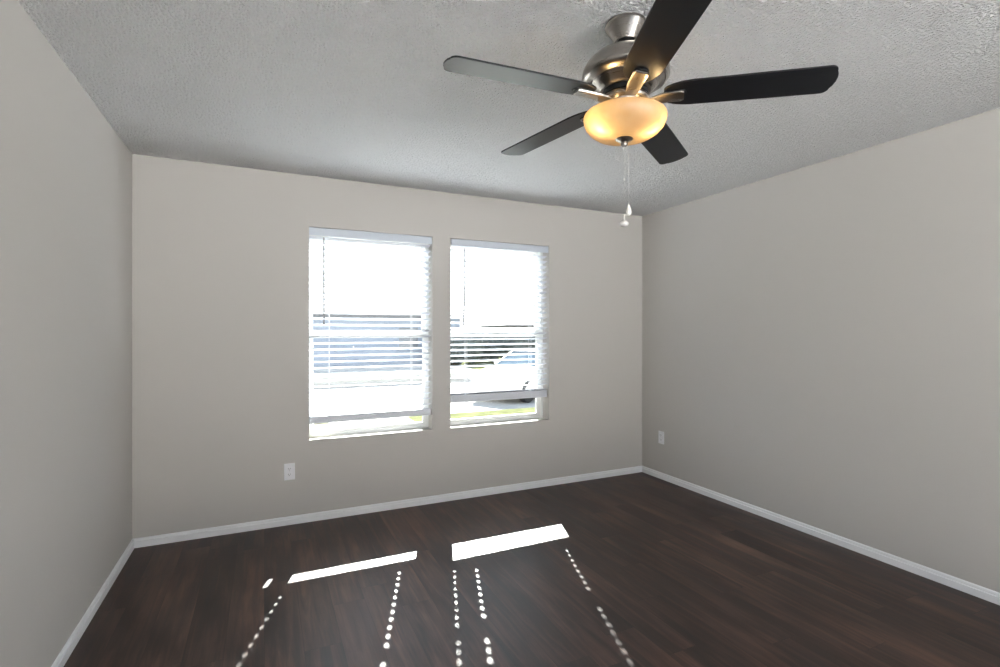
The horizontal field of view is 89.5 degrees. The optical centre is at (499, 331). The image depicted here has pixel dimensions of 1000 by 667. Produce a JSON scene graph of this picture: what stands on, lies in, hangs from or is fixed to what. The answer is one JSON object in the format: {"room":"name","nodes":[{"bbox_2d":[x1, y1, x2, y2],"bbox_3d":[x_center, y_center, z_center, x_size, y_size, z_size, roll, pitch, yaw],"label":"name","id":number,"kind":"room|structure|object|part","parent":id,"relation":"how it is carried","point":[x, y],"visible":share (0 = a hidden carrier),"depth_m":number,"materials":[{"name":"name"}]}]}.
{"room":"empty bedroom","nodes":[
{"label":"empty bedroom","id":0,"kind":"room"},
{"bbox_2d":[0,0,131,666],"bbox_3d":[-1.279,0.182,0.846,0.120,2.560,5.355,0,0,-25],"label":"wall","id":1,"kind":"structure","parent":0,"point":[66,172],"depth_m":1.98,"materials":[{"name":"grey paint"}]},
{"bbox_2d":[51,539,133,666],"bbox_3d":[-1.204,1.314,0.842,0.013,0.057,5.044,0,0,-25],"label":"baseboard","id":2,"kind":"structure","parent":1,"relation":"attached to","point":[68,648],"depth_m":2.35,"materials":[{"name":"white paint"}]},
{"bbox_2d":[132,154,641,538],"bbox_3d":[-0.499,0.182,4.060,4.014,2.560,0.191,0,0,-25],"label":"wall","id":3,"kind":"structure","parent":0,"point":[220,253],"depth_m":3.52,"materials":[{"name":"grey paint"}]},
{"bbox_2d":[284,463,294,480],"bbox_3d":[-1.461,0.976,3.501,0.070,0.115,0.007,0,0,-25],"label":"wall outlet","id":4,"kind":"object","parent":3,"relation":"attached to","point":[289,469],"visible":1,"depth_m":3.50,"materials":[{"name":"white plastic"}]},
{"bbox_2d":[309,235,427,436],"bbox_3d":[-0.997,0.015,3.877,0.904,1.509,0.075,0,0,-25],"label":"window","id":5,"kind":"structure","parent":3,"relation":"in","point":[424,423],"depth_m":3.87,"materials":[{"name":"white plastic"}]},
{"bbox_3d":[-1.003,-0.341,3.884,0.873,0.752,0.026,0,0,-25],"label":"sash","id":6,"kind":"part","parent":5,"relation":"part of","materials":[{"name":"white plastic"}]},
{"bbox_3d":[-0.991,0.377,3.856,0.873,0.740,0.026,0,0,-25],"label":"sash","id":7,"kind":"part","parent":5,"relation":"part of","materials":[{"name":"white plastic"}]},
{"bbox_2d":[309,227,431,434],"bbox_3d":[-0.954,0.004,3.781,0.901,1.482,0.075,0,0,-25],"label":"window blind","id":8,"kind":"object","parent":5,"relation":"attached to","point":[321,422],"visible":0.94,"depth_m":3.77,"materials":[{"name":"white plastic"}]},
{"bbox_3d":[-0.959,0.651,3.791,0.892,0.017,0.050,0,0,-25],"label":"rail","id":9,"kind":"part","parent":8,"relation":"part of","materials":[{"name":"white plastic"}]},
{"bbox_3d":[-0.685,-0.017,3.918,0.007,1.353,0.054,0,0,-25],"label":"ladder cord","id":10,"kind":"part","parent":8,"relation":"part of","materials":[{"name":"white fabric"}]},
{"bbox_2d":[134,466,641,547],"bbox_3d":[-0.456,1.314,3.968,4.014,0.057,0.013,0,0,-25],"label":"baseboard","id":11,"kind":"structure","parent":3,"relation":"attached to","point":[317,516],"depth_m":3.71,"materials":[{"name":"white paint"}]},
{"bbox_2d":[450,245,542,424],"bbox_3d":[-0.043,0.015,4.323,0.904,1.509,0.075,0,0,-25],"label":"window","id":12,"kind":"structure","parent":3,"relation":"in","point":[538,413],"depth_m":4.42,"materials":[{"name":"white plastic"}]},
{"bbox_3d":[-0.054,-0.341,4.327,0.867,0.752,0.026,0,0,-25],"label":"sash","id":13,"kind":"part","parent":12,"relation":"part of","materials":[{"name":"white plastic"}]},
{"bbox_3d":[-0.041,0.377,4.300,0.867,0.740,0.026,0,0,-25],"label":"sash","id":14,"kind":"part","parent":12,"relation":"part of","materials":[{"name":"glass"}]},
{"bbox_2d":[450,239,548,402],"bbox_3d":[0.005,-0.081,4.229,0.890,1.312,0.075,0,0,-25],"label":"window blind","id":15,"kind":"object","parent":12,"relation":"attached to","point":[527,393],"visible":0.97,"depth_m":4.21,"materials":[{"name":"white plastic"}]},
{"bbox_3d":[0.000,0.567,4.239,0.882,0.015,0.050,0,0,-25],"label":"rail","id":16,"kind":"part","parent":15,"relation":"part of","materials":[{"name":"white plastic"}]},
{"bbox_2d":[18,0,999,215],"bbox_3d":[0.594,-1.173,1.721,4.254,0.150,5.355,0,0,-25],"label":"ceiling","id":17,"kind":"structure","parent":0,"point":[351,90],"depth_m":2.25,"materials":[{"name":"white paint"}]},
{"bbox_2d":[443,0,838,226],"bbox_3d":[0.405,-0.735,1.798,1.241,0.724,1.262,0,0,-25],"label":"ceiling fan","id":18,"kind":"object","parent":17,"relation":"hanging from","point":[622,75],"visible":1,"depth_m":1.69,"materials":[{"name":"black wood"}]},
{"bbox_3d":[0.074,-0.838,1.666,0.528,0.030,0.130,0,0,-20],"label":"blade","id":19,"kind":"part","parent":18,"relation":"part of","materials":[{"name":"black wood"}]},
{"bbox_3d":[0.203,-0.819,2.113,0.130,0.036,0.529,3,-2,-38],"label":"blade","id":20,"kind":"part","parent":18,"relation":"part of","materials":[{"name":"black wood"}]},
{"bbox_3d":[0.444,-0.725,1.798,0.290,0.084,0.290,2,-2,-25],"label":"lamp shade","id":21,"kind":"part","parent":18,"relation":"part of","materials":[{"name":"orange glass"}]},
{"bbox_3d":[0.668,-0.808,2.129,0.130,0.036,0.529,0,-2,34],"label":"blade","id":22,"kind":"part","parent":18,"relation":"part of","materials":[{"name":"black wood"}]},
{"bbox_3d":[0.459,-0.836,1.405,0.130,0.036,0.529,1,-2,-2],"label":"blade","id":23,"kind":"part","parent":18,"relation":"part of","materials":[{"name":"black wood"}]},
{"bbox_3d":[0.827,-0.818,1.691,0.529,0.036,0.130,1,-2,16],"label":"blade","id":24,"kind":"part","parent":18,"relation":"part of","materials":[{"name":"black wood"}]},
{"bbox_2d":[64,472,999,666],"bbox_3d":[0.634,1.402,1.634,4.254,0.120,5.164,0,0,-25],"label":"floor","id":25,"kind":"structure","parent":0,"point":[640,569],"depth_m":2.53,"materials":[{"name":"brown wood"}]},
{"bbox_2d":[642,108,999,592],"bbox_3d":[2.467,0.182,2.596,0.120,2.560,5.355,0,0,-25],"label":"wall","id":26,"kind":"structure","parent":0,"point":[821,340],"depth_m":3.13,"materials":[{"name":"grey paint"}]},
{"bbox_2d":[658,431,663,443],"bbox_3d":[1.466,0.967,4.588,0.007,0.115,0.070,0,0,-25],"label":"wall outlet","id":27,"kind":"object","parent":26,"relation":"attached to","point":[660,433],"visible":1,"depth_m":4.58,"materials":[{"name":"white plastic"}]},
{"bbox_2d":[642,466,999,604],"bbox_3d":[2.421,1.314,2.535,0.013,0.057,5.044,0,0,-25],"label":"baseboard","id":28,"kind":"structure","parent":26,"relation":"attached to","point":[973,589],"depth_m":3.11,"materials":[{"name":"white paint"}]},
{"label":"outside","id":29,"kind":"structure","parent":0,"visible":0},
{"bbox_2d":[408,407,534,421],"bbox_3d":[1.417,1.942,8.778,130.000,0.200,6.695,0,0,-25],"label":"lawn","id":30,"kind":"structure","parent":29,"point":[519,410],"depth_m":11.29,"materials":[{"name":"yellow plant"}]},
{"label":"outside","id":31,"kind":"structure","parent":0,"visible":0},
{"bbox_2d":[313,381,534,415],"bbox_3d":[-2.180,2.342,16.476,130.000,0.200,10.300,0,0,-25],"label":"street","id":32,"kind":"structure","parent":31,"point":[460,407],"depth_m":16.08,"materials":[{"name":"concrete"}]},
{"bbox_2d":[470,350,534,402],"bbox_3d":[1.123,1.427,17.512,2.360,1.630,4.704,0,0,40],"label":"parked car","id":33,"kind":"object","parent":32,"relation":"on","point":[526,400],"visible":0.41,"depth_m":15.91,"materials":[{"name":"white paint"}]},
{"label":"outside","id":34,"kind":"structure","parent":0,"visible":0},
{"bbox_2d":[313,365,476,387],"bbox_3d":[-9.677,2.027,21.892,17.000,0.430,5.940,0,0,-25],"label":"driveway","id":35,"kind":"structure","parent":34,"point":[362,369],"depth_m":21.42,"materials":[{"name":"concrete"}]},
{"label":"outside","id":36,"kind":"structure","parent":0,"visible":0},
{"bbox_2d":[450,357,500,369],"bbox_3d":[-18.964,2.132,52.399,130.000,0.620,69.000,0,0,-25],"label":"lawn","id":37,"kind":"structure","parent":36,"point":[476,362],"depth_m":27.56,"materials":[{"name":"green plant"}]},
{"bbox_2d":[313,285,469,366],"bbox_3d":[-10.767,-0.433,29.186,15.900,4.510,8.900,0,0,-25],"label":"house","id":38,"kind":"structure","parent":37,"relation":"on","point":[320,358],"depth_m":26.86,"materials":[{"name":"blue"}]},
{"bbox_3d":[-7.978,0.762,26.052,1.000,2.080,0.080,0,0,-25],"label":"door","id":39,"kind":"part","parent":38,"relation":"part of","materials":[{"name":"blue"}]},
{"bbox_3d":[-4.968,0.372,27.405,1.040,1.140,0.013,0,0,-25],"label":"pane","id":40,"kind":"part","parent":38,"relation":"part of","materials":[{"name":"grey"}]},
{"bbox_2d":[450,337,483,364],"bbox_3d":[-2.457,0.945,27.294,3.362,1.795,1.529,0,0,-25],"label":"shrub","id":41,"kind":"object","parent":37,"relation":"on","point":[451,341],"visible":0.32,"depth_m":27.04,"materials":[{"name":"green plant"}]},
{"bbox_2d":[478,337,508,361],"bbox_3d":[-0.570,0.968,30.155,3.434,1.780,1.487,0,0,-25],"label":"shrub","id":42,"kind":"object","parent":37,"relation":"on","point":[484,341],"visible":0.37,"depth_m":29.73,"materials":[{"name":"green plant"}]},
{"bbox_2d":[481,314,533,329],"bbox_3d":[7.867,-0.358,67.684,18.900,4.360,8.900,0,0,-21],"label":"house","id":43,"kind":"structure","parent":37,"relation":"on","point":[516,315],"depth_m":62.73,"materials":[{"name":"beige brick"}]},
{"bbox_2d":[505,329,534,351],"bbox_3d":[1.952,0.781,29.520,3.504,2.122,1.474,0,0,-25],"label":"shrub","id":44,"kind":"object","parent":37,"relation":"on","point":[524,340],"visible":0.06,"depth_m":28.71,"materials":[{"name":"green plant"}]},
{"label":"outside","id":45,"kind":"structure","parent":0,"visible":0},
{"bbox_2d":[313,417,413,429],"bbox_3d":[-3.170,1.836,6.963,5.350,0.012,6.100,0,0,-25],"label":"path","id":46,"kind":"structure","parent":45,"point":[356,423],"depth_m":10.11,"materials":[{"name":"concrete"}]}
]}

